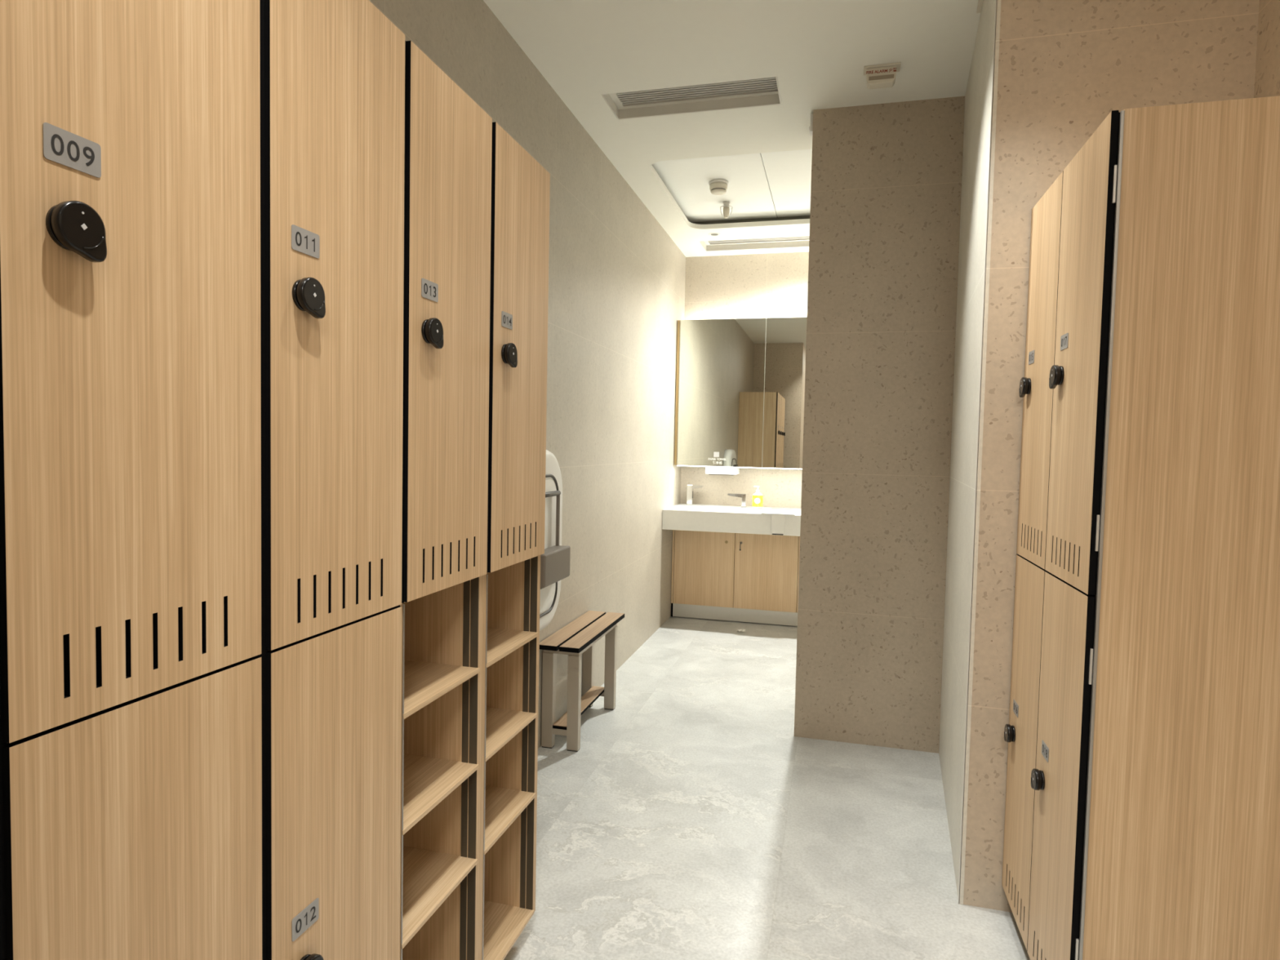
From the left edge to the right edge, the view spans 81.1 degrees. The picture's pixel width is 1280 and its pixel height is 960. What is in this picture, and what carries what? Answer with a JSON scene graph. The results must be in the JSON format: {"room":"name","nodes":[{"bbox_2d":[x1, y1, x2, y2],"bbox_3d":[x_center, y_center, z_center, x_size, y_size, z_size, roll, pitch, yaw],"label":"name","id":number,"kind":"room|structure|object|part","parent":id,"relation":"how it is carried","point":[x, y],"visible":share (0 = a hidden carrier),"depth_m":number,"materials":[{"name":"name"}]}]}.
{"room":"changing room","nodes":[
{"label":"changing room","id":0,"kind":"room"},
{"bbox_2d":[368,0,685,748],"bbox_3d":[-0.483,-0.232,2.958,0.120,2.710,6.087,2,3,15],"label":"wall","id":1,"kind":"structure","parent":0,"point":[617,278],"depth_m":3.69,"materials":[{"name":"paint"}]},
{"bbox_2d":[539,449,570,631],"bbox_3d":[-0.382,0.240,2.864,0.148,0.715,0.500,2,3,15],"label":"seat","id":2,"kind":"object","parent":1,"relation":"attached to","point":[555,561],"visible":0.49,"depth_m":2.93,"materials":[{"name":"white plastic"}]},
{"bbox_3d":[-0.380,0.255,2.864,0.012,0.552,0.352,2,3,15],"label":"trim","id":3,"kind":"part","parent":2,"relation":"part of","materials":[{"name":"grey plastic"}]},
{"bbox_2d":[540,545,570,589],"bbox_3d":[-0.345,0.340,2.859,0.067,0.148,0.278,2,3,15],"label":"tray","id":4,"kind":"object","parent":2,"relation":"on","point":[555,561],"depth_m":2.83,"materials":[{"name":"beige plastic"}]},
{"bbox_2d":[483,0,980,257],"bbox_3d":[0.587,-1.521,1.646,3.000,0.030,8.400,2,3,15],"label":"ceiling","id":5,"kind":"structure","parent":0,"point":[818,51],"depth_m":2.79,"materials":[{"name":"paint"}]},
{"bbox_2d":[601,75,781,119],"bbox_3d":[0.217,-1.619,3.109,0.714,0.074,0.243,2,3,15],"label":"ceiling vent","id":6,"kind":"object","parent":5,"relation":"in","point":[762,91],"visible":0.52,"depth_m":3.18,"materials":[{"name":"grey metal"}]},
{"bbox_3d":[0.218,-1.629,3.108,0.704,0.014,0.233,2,3,15],"label":"frame","id":7,"kind":"part","parent":6,"relation":"part of","materials":[{"name":"grey metal"}]},
{"bbox_2d":[616,76,777,104],"bbox_3d":[0.225,-1.631,3.094,0.670,0.009,0.195,2,3,15],"label":"grille","id":8,"kind":"object","parent":6,"relation":"attached to","point":[768,85],"depth_m":3.15,"materials":[{"name":"grey metal"}]},
{"bbox_2d":[708,232,720,236],"bbox_3d":[0.505,-1.665,5.078,0.082,0.003,0.082,2,3,15],"label":"recessed light","id":9,"kind":"object","parent":5,"relation":"in","point":[713,234],"visible":1,"depth_m":5.08,"materials":[{"name":"white plastic"}]},
{"bbox_2d":[708,178,728,195],"bbox_3d":[0.447,-1.663,4.265,0.112,0.062,0.112,2,3,15],"label":"smoke detector","id":10,"kind":"object","parent":5,"relation":"attached to","point":[718,186],"visible":1,"depth_m":4.23,"materials":[{"name":"white plastic"}]},
{"bbox_2d":[720,201,733,217],"bbox_3d":[0.532,-1.662,4.615,0.080,0.093,0.080,2,3,15],"label":"sprinkler","id":11,"kind":"object","parent":5,"relation":"attached to","point":[726,207],"visible":1,"depth_m":4.60,"materials":[{"name":"white plastic"}]},
{"bbox_2d":[652,149,812,224],"bbox_3d":[0.965,-1.676,4.187,1.730,0.060,1.335,2,3,15],"label":"ceiling panel","id":12,"kind":"object","parent":5,"relation":"attached to","point":[773,185],"depth_m":4.31,"materials":[{"name":"white paint"}]},
{"bbox_2d":[699,235,809,251],"bbox_3d":[1.228,-1.694,5.186,1.608,0.074,0.278,2,3,15],"label":"ceiling vent","id":13,"kind":"object","parent":5,"relation":"in","point":[801,241],"visible":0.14,"depth_m":5.40,"materials":[{"name":"white metal"}]},
{"bbox_3d":[1.229,-1.704,5.185,1.598,0.014,0.268,2,3,15],"label":"frame","id":14,"kind":"part","parent":13,"relation":"part of","materials":[{"name":"white metal"}]},
{"bbox_2d":[708,235,809,243],"bbox_3d":[1.236,-1.706,5.170,1.564,0.009,0.228,2,3,15],"label":"grille","id":15,"kind":"object","parent":13,"relation":"attached to","point":[804,237],"depth_m":5.36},
{"bbox_2d":[863,62,901,88],"bbox_3d":[0.912,-1.520,2.823,0.132,0.066,0.060,2,3,15],"label":"fire alarm","id":16,"kind":"object","parent":5,"relation":"attached to","point":[877,76],"visible":1,"depth_m":2.81,"materials":[{"name":"beige plastic"}]},
{"bbox_3d":[0.912,-1.550,2.822,0.132,0.006,0.060,2,3,15],"label":"mounting plate","id":17,"kind":"part","parent":16,"relation":"part of","materials":[{"name":"beige plastic"}]},
{"bbox_2d":[680,251,808,508],"bbox_3d":[1.553,-0.307,5.505,2.516,2.710,0.120,2,3,15],"label":"wall","id":18,"kind":"structure","parent":0,"point":[771,285],"depth_m":5.61,"materials":[{"name":"paint"}]},
{"bbox_2d":[674,317,806,469],"bbox_3d":[1.207,-0.611,5.342,1.902,1.070,0.215,2,3,15],"label":"upper cabinet","id":19,"kind":"object","parent":18,"relation":"attached to","point":[740,382],"visible":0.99,"depth_m":5.36,"materials":[{"name":"silver mirror"}]},
{"bbox_3d":[0.583,-0.627,5.398,0.616,1.058,0.004,2,3,15],"label":"mirror door","id":20,"kind":"part","parent":19,"relation":"part of","materials":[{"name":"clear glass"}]},
{"bbox_2d":[705,466,739,475],"bbox_3d":[0.614,-0.068,5.559,0.230,0.059,0.180,2,3,15],"label":"dispenser","id":21,"kind":"object","parent":19,"relation":"attached to","point":[710,470],"visible":0.78,"depth_m":5.47,"materials":[{"name":"white plastic"}]},
{"bbox_3d":[1.182,-0.607,5.241,0.616,1.058,0.004,2,3,15],"label":"mirror door","id":22,"kind":"part","parent":19,"relation":"part of","materials":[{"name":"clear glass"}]},
{"bbox_2d":[503,616,1030,959],"bbox_3d":[0.529,1.251,1.774,3.000,0.100,8.400,2,3,15],"label":"floor","id":23,"kind":"structure","parent":0,"point":[690,819],"depth_m":2.46,"materials":[{"name":"concrete"}]},
{"bbox_2d":[0,0,262,959],"bbox_3d":[-0.737,0.247,0.873,0.474,1.935,0.320,2,3,15],"label":"locker","id":24,"kind":"object","parent":23,"relation":"on","point":[131,726],"visible":1,"depth_m":0.77,"materials":[{"name":"brown wood"}]},
{"bbox_3d":[-0.536,-0.311,0.708,0.001,0.032,0.055,2,3,15],"label":"number plate","id":25,"kind":"part","parent":24,"relation":"part of","materials":[{"name":"silver metal"}]},
{"bbox_3d":[-0.542,0.705,0.840,0.012,0.944,0.304,2,3,15],"label":"door","id":26,"kind":"part","parent":24,"relation":"part of","materials":[{"name":"brown wood"}]},
{"bbox_2d":[259,0,404,959],"bbox_3d":[-0.655,0.234,1.183,0.474,1.935,0.320,2,3,15],"label":"locker","id":27,"kind":"object","parent":23,"relation":"on","point":[332,72],"visible":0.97,"depth_m":1.09,"materials":[{"name":"brown wood"}]},
{"bbox_3d":[-0.474,0.623,1.061,0.001,0.032,0.055,2,3,15],"label":"number plate","id":28,"kind":"part","parent":27,"relation":"part of","materials":[{"name":"silver metal"}]},
{"bbox_3d":[-0.454,-0.324,1.017,0.001,0.032,0.055,2,3,15],"label":"number plate","id":29,"kind":"part","parent":27,"relation":"part of","materials":[{"name":"silver metal"}]},
{"bbox_3d":[-0.460,0.692,1.150,0.012,0.944,0.304,2,3,15],"label":"door","id":30,"kind":"part","parent":27,"relation":"part of","materials":[{"name":"brown wood"}]},
{"bbox_3d":[-0.440,-0.254,1.106,0.012,0.944,0.304,2,3,15],"label":"door","id":31,"kind":"part","parent":27,"relation":"part of","materials":[{"name":"brown wood"}]},
{"bbox_2d":[399,40,492,959],"bbox_3d":[-0.573,0.222,1.492,0.474,1.935,0.320,2,3,15],"label":"locker","id":32,"kind":"object","parent":23,"relation":"on","point":[448,148],"visible":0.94,"depth_m":1.46,"materials":[{"name":"brown wood"}]},
{"bbox_3d":[-0.372,-0.336,1.327,0.001,0.032,0.055,2,3,15],"label":"number plate","id":33,"kind":"part","parent":32,"relation":"part of","materials":[{"name":"silver metal"}]},
{"bbox_2d":[401,845,477,949],"bbox_3d":[-0.596,0.818,1.523,0.436,0.012,0.288,2,3,15],"label":"shelf","id":34,"kind":"object","parent":32,"relation":"attached to","point":[431,873],"depth_m":1.53,"materials":[{"name":"brown wood"}]},
{"bbox_2d":[402,753,479,835],"bbox_3d":[-0.591,0.611,1.513,0.436,0.012,0.288,2,3,15],"label":"shelf","id":35,"kind":"object","parent":32,"relation":"attached to","point":[428,779],"depth_m":1.53,"materials":[{"name":"brown wood"}]},
{"bbox_2d":[403,659,479,719],"bbox_3d":[-0.587,0.403,1.504,0.436,0.012,0.288,2,3,15],"label":"shelf","id":36,"kind":"object","parent":32,"relation":"attached to","point":[425,681],"depth_m":1.52,"materials":[{"name":"brown wood"}]},
{"bbox_3d":[-0.358,-0.267,1.416,0.012,0.944,0.304,2,3,15],"label":"door","id":37,"kind":"part","parent":32,"relation":"part of","materials":[{"name":"brown wood"}]},
{"bbox_2d":[478,121,550,959],"bbox_3d":[-0.491,0.209,1.802,0.474,1.935,0.320,2,3,15],"label":"locker","id":38,"kind":"object","parent":23,"relation":"on","point":[521,185],"visible":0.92,"depth_m":1.79,"materials":[{"name":"brown wood"}]},
{"bbox_3d":[-0.290,-0.349,1.637,0.001,0.032,0.055,2,3,15],"label":"number plate","id":39,"kind":"part","parent":38,"relation":"part of","materials":[{"name":"silver metal"}]},
{"bbox_2d":[483,900,533,959],"bbox_3d":[-0.520,1.113,1.847,0.436,0.012,0.288,2,3,15],"label":"shelf","id":40,"kind":"object","parent":38,"relation":"attached to","point":[504,921],"depth_m":1.87,"materials":[{"name":"brown wood"}]},
{"bbox_2d":[484,785,536,854],"bbox_3d":[-0.514,0.805,1.832,0.436,0.012,0.288,2,3,15],"label":"shelf","id":41,"kind":"object","parent":38,"relation":"attached to","point":[504,804],"depth_m":1.84,"materials":[{"name":"brown wood"}]},
{"bbox_2d":[484,706,537,761],"bbox_3d":[-0.510,0.598,1.823,0.436,0.012,0.288,2,3,15],"label":"shelf","id":42,"kind":"object","parent":38,"relation":"attached to","point":[503,724],"depth_m":1.83,"materials":[{"name":"brown wood"}]},
{"bbox_2d":[486,627,537,667],"bbox_3d":[-0.505,0.390,1.813,0.436,0.012,0.288,2,3,15],"label":"shelf","id":43,"kind":"object","parent":38,"relation":"attached to","point":[501,642],"depth_m":1.82,"materials":[{"name":"brown wood"}]},
{"bbox_3d":[-0.276,-0.279,1.726,0.012,0.944,0.304,2,3,15],"label":"door","id":44,"kind":"part","parent":38,"relation":"part of","materials":[{"name":"brown wood"}]},
{"bbox_2d":[539,610,624,751],"bbox_3d":[-0.253,0.885,3.358,0.184,0.452,0.665,2,3,15],"label":"bench","id":45,"kind":"object","parent":23,"relation":"on","point":[580,636],"visible":1,"depth_m":3.13,"materials":[{"name":"brown wood"}]},
{"bbox_3d":[-0.382,0.916,3.132,0.048,0.398,0.034,2,3,15],"label":"leg","id":46,"kind":"part","parent":45,"relation":"part of","materials":[{"name":"beige metal"}]},
{"bbox_3d":[-0.273,0.919,3.103,0.050,0.398,0.034,2,3,15],"label":"leg","id":47,"kind":"part","parent":45,"relation":"part of","materials":[{"name":"beige metal"}]},
{"bbox_3d":[-0.257,0.694,3.355,0.158,0.030,0.543,2,3,15],"label":"seat frame","id":48,"kind":"part","parent":45,"relation":"part of","materials":[{"name":"brown wood"}]},
{"bbox_3d":[-0.251,0.895,3.627,0.048,0.398,0.034,2,3,15],"label":"leg","id":49,"kind":"part","parent":45,"relation":"part of","materials":[{"name":"beige metal"}]},
{"bbox_3d":[-0.142,0.899,3.599,0.050,0.398,0.034,2,3,15],"label":"leg","id":50,"kind":"part","parent":45,"relation":"part of","materials":[{"name":"beige metal"}]},
{"bbox_2d":[671,529,799,626],"bbox_3d":[1.177,0.701,5.435,1.883,0.688,0.277,2,3,15],"label":"vanity cabinet","id":51,"kind":"object","parent":23,"relation":"on","point":[742,577],"visible":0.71,"depth_m":5.43,"materials":[{"name":"brown wood"}]},
{"bbox_3d":[0.470,0.631,5.496,0.445,0.584,0.019,2,3,15],"label":"door","id":52,"kind":"part","parent":51,"relation":"part of","materials":[{"name":"brown wood"}]},
{"bbox_2d":[662,503,800,536],"bbox_3d":[1.153,0.293,5.255,1.904,0.138,0.611,2,3,15],"label":"countertop","id":53,"kind":"structure","parent":51,"relation":"on","point":[681,517],"depth_m":5.12,"materials":[{"name":"white stone"}]},
{"bbox_2d":[686,484,703,505],"bbox_3d":[0.415,0.114,5.666,0.120,0.150,0.048,2,3,15],"label":"faucet","id":54,"kind":"object","parent":53,"relation":"on","point":[690,487],"visible":1,"depth_m":5.65,"materials":[{"name":"silver metal"}]},
{"bbox_3d":[0.438,0.054,5.657,0.075,0.026,0.040,2,3,15],"label":"spout","id":55,"kind":"part","parent":54,"relation":"part of","materials":[{"name":"silver metal"}]},
{"bbox_2d":[727,493,746,507],"bbox_3d":[0.723,0.151,5.571,0.138,0.098,0.036,2,3,15],"label":"spout","id":56,"kind":"object","parent":53,"relation":"on","point":[743,496],"visible":1,"depth_m":5.55,"materials":[{"name":"silver metal"}]},
{"bbox_3d":[0.707,0.115,5.573,0.105,0.026,0.028,2,3,15],"label":"spout","id":57,"kind":"part","parent":56,"relation":"part of","materials":[{"name":"silver metal"}]},
{"bbox_2d":[751,485,763,508],"bbox_3d":[0.862,0.125,5.480,0.078,0.163,0.051,2,3,15],"label":"soap bottle","id":58,"kind":"object","parent":53,"relation":"on","point":[757,497],"visible":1,"depth_m":5.46,"materials":[{"name":"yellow plastic"}]},
{"bbox_2d":[760,507,798,534],"bbox_3d":[0.973,0.286,5.199,0.220,0.142,0.450,2,3,15],"label":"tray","id":59,"kind":"object","parent":53,"relation":"attached to","point":[778,515],"visible":1,"depth_m":4.99,"materials":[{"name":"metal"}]},
{"bbox_3d":[0.974,0.223,5.196,0.220,0.010,0.450,2,3,15],"label":"tray plate","id":60,"kind":"part","parent":59,"relation":"part of","materials":[{"name":"white ceramic"}]},
{"bbox_3d":[0.905,0.645,5.382,0.449,0.584,0.019,2,3,15],"label":"door","id":61,"kind":"part","parent":51,"relation":"part of","materials":[{"name":"brown wood"}]},
{"bbox_3d":[1.342,0.660,5.267,0.449,0.584,0.019,2,3,15],"label":"door","id":62,"kind":"part","parent":51,"relation":"part of","materials":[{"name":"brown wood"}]},
{"bbox_2d":[794,96,964,753],"bbox_3d":[1.037,-0.217,3.314,0.599,2.710,0.300,2,3,15],"label":"wall pier","id":63,"kind":"object","parent":23,"relation":"on","point":[886,186],"visible":1,"depth_m":3.17,"materials":[{"name":"stone"}]},
{"bbox_2d":[808,113,813,135],"bbox_3d":[0.740,-1.534,3.231,0.016,0.075,0.050,2,3,15],"label":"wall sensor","id":64,"kind":"object","parent":63,"relation":"attached to","point":[811,127],"visible":0.78,"depth_m":3.21,"materials":[{"name":"white plastic"}]},
{"bbox_2d":[1001,170,1063,951],"bbox_3d":[1.210,0.253,1.833,0.509,1.917,0.289,2,3,15],"label":"locker","id":65,"kind":"object","parent":23,"relation":"on","point":[1020,734],"visible":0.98,"depth_m":1.88,"materials":[{"name":"brown wood"}]},
{"bbox_3d":[0.993,0.603,1.977,0.001,0.032,0.055,2,3,15],"label":"number plate","id":66,"kind":"part","parent":65,"relation":"part of","materials":[{"name":"silver metal"}]},
{"bbox_3d":[0.980,0.666,1.911,0.012,0.918,0.286,2,3,15],"label":"door","id":67,"kind":"part","parent":65,"relation":"part of","materials":[{"name":"brown wood"}]},
{"bbox_3d":[1.012,-0.317,1.935,0.001,0.032,0.055,2,3,15],"label":"number plate","id":68,"kind":"part","parent":65,"relation":"part of","materials":[{"name":"silver metal"}]},
{"bbox_3d":[0.999,-0.254,1.868,0.012,0.917,0.286,2,3,15],"label":"door","id":69,"kind":"part","parent":65,"relation":"part of","materials":[{"name":"brown wood"}]},
{"bbox_2d":[1027,95,1279,959],"bbox_3d":[1.132,0.265,1.538,0.509,1.917,0.320,2,3,15],"label":"locker","id":70,"kind":"object","parent":23,"relation":"on","point":[1155,780],"visible":1,"depth_m":1.41,"materials":[{"name":"brown wood"}]},
{"bbox_3d":[0.919,0.615,1.697,0.001,0.032,0.055,2,3,15],"label":"number plate","id":71,"kind":"part","parent":70,"relation":"part of","materials":[{"name":"silver metal"}]},
{"bbox_3d":[0.903,0.678,1.619,0.012,0.918,0.310,2,3,15],"label":"door","id":72,"kind":"part","parent":70,"relation":"part of","materials":[{"name":"brown wood"}]},
{"bbox_3d":[0.938,-0.306,1.655,0.001,0.032,0.055,2,3,15],"label":"number plate","id":73,"kind":"part","parent":70,"relation":"part of","materials":[{"name":"silver metal"}]},
{"bbox_3d":[0.922,-0.242,1.577,0.012,0.917,0.310,2,3,15],"label":"door","id":74,"kind":"part","parent":70,"relation":"part of","materials":[{"name":"brown wood"}]},
{"bbox_2d":[938,0,1000,904],"bbox_3d":[1.112,-0.181,2.567,0.012,2.710,1.111,2,3,19],"label":"wall","id":75,"kind":"structure","parent":0,"point":[978,96],"depth_m":2.36,"materials":[{"name":"paint"}]},
{"bbox_2d":[958,0,996,903],"bbox_3d":[0.926,-0.161,2.045,0.003,2.710,0.004,2,3,15],"label":"trim","id":76,"kind":"structure","parent":75,"relation":"attached to","point":[996,0],"depth_m":2.05,"materials":[{"name":"white plastic"}]},
{"bbox_2d":[976,0,983,13],"bbox_3d":[1.024,-1.519,2.204,0.014,0.008,0.503,2,3,19],"label":"trim","id":77,"kind":"structure","parent":75,"relation":"attached to","point":[980,2],"depth_m":2.41,"materials":[{"name":"beige plastic"}]},
{"bbox_2d":[945,0,1259,912],"bbox_3d":[1.565,-0.173,2.603,0.949,2.710,1.406,2,3,15],"label":"wall","id":78,"kind":"structure","parent":0,"point":[1064,65],"depth_m":1.99,"materials":[{"name":"stone"}]},
{"bbox_2d":[1253,0,1279,97],"bbox_3d":[1.004,-0.052,-0.258,0.131,2.710,4.418,2,3,15],"label":"wall","id":79,"kind":"structure","parent":0,"point":[1267,78],"depth_m":1.80,"materials":[{"name":"stone"}]}
]}

